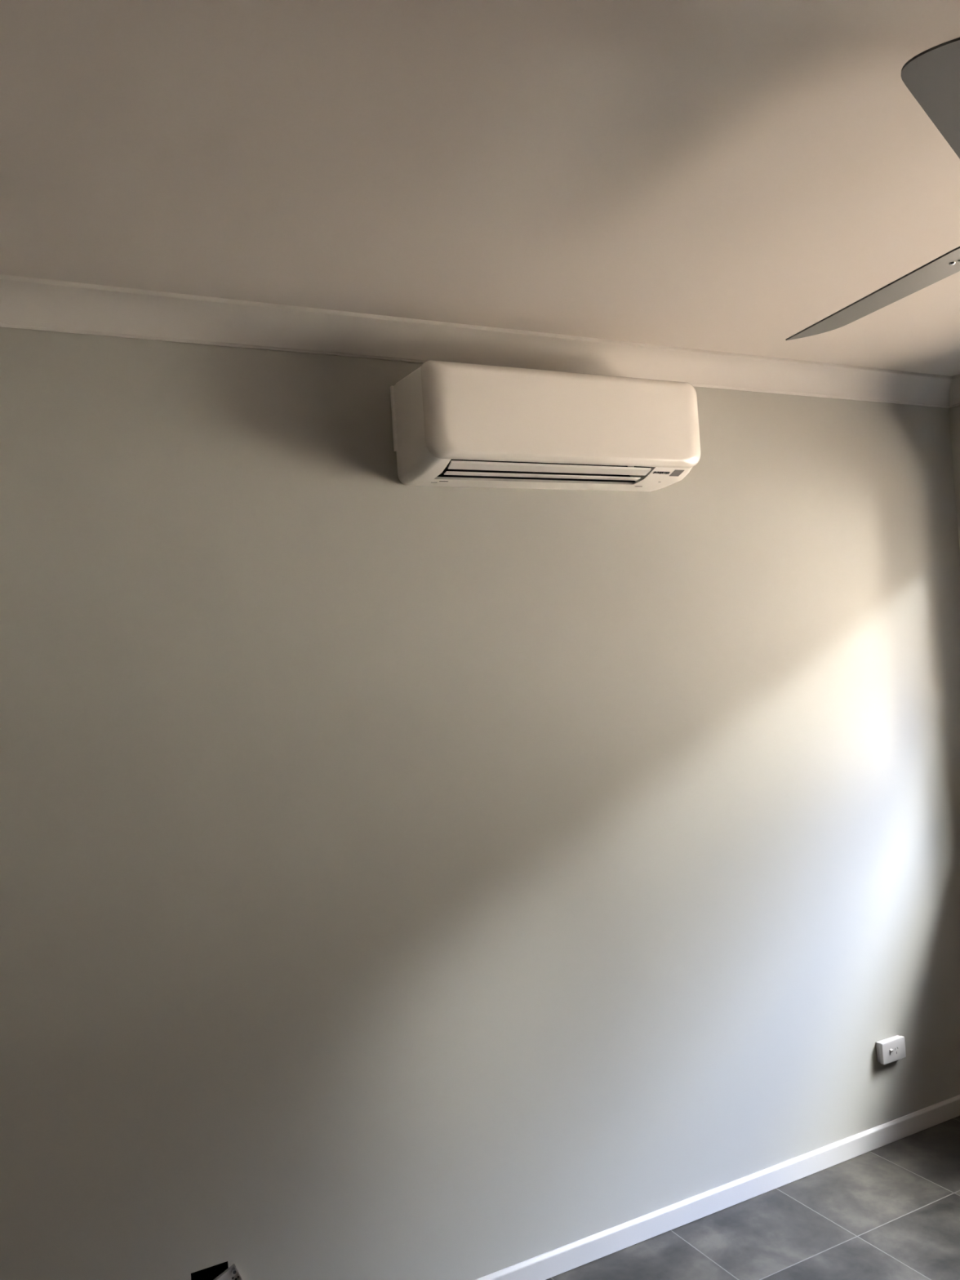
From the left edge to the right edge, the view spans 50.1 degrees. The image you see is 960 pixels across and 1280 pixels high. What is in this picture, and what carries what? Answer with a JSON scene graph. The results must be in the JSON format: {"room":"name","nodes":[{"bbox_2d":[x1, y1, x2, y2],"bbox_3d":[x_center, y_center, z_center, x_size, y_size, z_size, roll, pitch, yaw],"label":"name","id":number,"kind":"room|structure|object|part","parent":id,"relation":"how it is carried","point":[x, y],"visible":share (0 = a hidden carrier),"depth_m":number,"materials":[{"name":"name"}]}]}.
{"room":"living room","nodes":[
{"label":"living room","id":0,"kind":"room"},
{"bbox_2d":[0,327,959,1279],"bbox_3d":[-1.466,0.557,2.237,7.844,2.940,0.194,-3,-1,-28],"label":"wall","id":1,"kind":"structure","parent":0,"point":[398,881],"depth_m":2.82,"materials":[{"name":"paint"}]},
{"bbox_2d":[213,1263,243,1279],"bbox_3d":[-0.631,1.590,2.500,0.133,0.111,0.016,-3,-1,-28],"label":"wall plate","id":2,"kind":"object","parent":1,"relation":"attached to","point":[232,1273],"visible":1,"depth_m":2.51,"materials":[{"name":"grey plastic"}]},
{"bbox_2d":[0,274,951,408],"bbox_3d":[-1.484,-0.752,2.137,7.444,0.090,0.090,-3,-1,-28],"label":"trim","id":3,"kind":"structure","parent":1,"relation":"attached to","point":[25,303],"depth_m":2.82,"materials":[{"name":"grey paint"}]},
{"bbox_2d":[390,360,701,491],"bbox_3d":[0.212,-0.597,2.937,0.902,0.289,0.234,-3,-1,-28],"label":"air conditioner","id":4,"kind":"object","parent":1,"relation":"attached to","point":[460,424],"visible":1,"depth_m":2.82,"materials":[{"name":"white plastic"}]},
{"bbox_3d":[-0.234,-0.610,2.829,0.014,0.180,0.012,-3,-1,-28],"label":"plate","id":5,"kind":"part","parent":4,"relation":"part of","materials":[{"name":"white plastic"}]},
{"bbox_2d":[475,1094,959,1279],"bbox_3d":[-1.333,1.865,2.120,7.444,0.066,0.012,-3,-1,-28],"label":"baseboard","id":6,"kind":"structure","parent":1,"relation":"attached to","point":[548,1264],"depth_m":3.21,"materials":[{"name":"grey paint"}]},
{"bbox_2d":[875,1035,906,1064],"bbox_3d":[1.437,1.430,3.583,0.114,0.073,0.038,-3,-1,-28],"label":"power outlet","id":7,"kind":"object","parent":1,"relation":"attached to","point":[891,1049],"visible":1,"depth_m":3.57,"materials":[{"name":"white plastic"}]},
{"bbox_2d":[0,0,959,376],"bbox_3d":[0.114,-1.020,-0.917,7.444,0.120,7.000,-3,-1,-28],"label":"ceiling","id":8,"kind":"structure","parent":0,"point":[735,176],"depth_m":1.92,"materials":[{"name":"paint"}]},
{"bbox_2d":[785,37,959,340],"bbox_3d":[0.857,-0.803,1.764,1.142,0.304,1.067,-3,-1,-28],"label":"ceiling fan","id":9,"kind":"object","parent":8,"relation":"hanging from","point":[932,76],"visible":1,"depth_m":1.38,"materials":[{"name":"white plastic"}]},
{"bbox_3d":[0.828,-0.686,2.017,0.150,0.029,0.564,-3,-1,-17],"label":"blade","id":10,"kind":"part","parent":9,"relation":"part of","materials":[{"name":"grey metal"}]},
{"bbox_3d":[0.698,-0.689,1.398,0.150,0.029,0.564,-5,-2,43],"label":"blade","id":11,"kind":"part","parent":9,"relation":"part of","materials":[{"name":"grey metal"}]},
{"bbox_2d":[546,1115,959,1279],"bbox_3d":[0.295,1.794,-0.972,7.444,0.120,7.000,-3,-1,-28],"label":"floor","id":12,"kind":"structure","parent":0,"point":[891,1211],"depth_m":3.06,"materials":[{"name":"grey tile"}]},
{"bbox_2d":[949,404,959,551],"bbox_3d":[3.627,0.199,0.750,0.200,2.940,7.200,-3,-1,-28],"label":"wall","id":13,"kind":"structure","parent":0,"point":[954,412],"depth_m":3.90,"materials":[{"name":"paint"}]},
{"bbox_2d":[949,373,959,408],"bbox_3d":[3.369,-1.091,0.796,0.090,0.090,7.000,-3,-1,-28],"label":"trim","id":14,"kind":"structure","parent":13,"relation":"attached to","point":[954,392],"depth_m":3.85,"materials":[{"name":"grey paint"}]}
]}

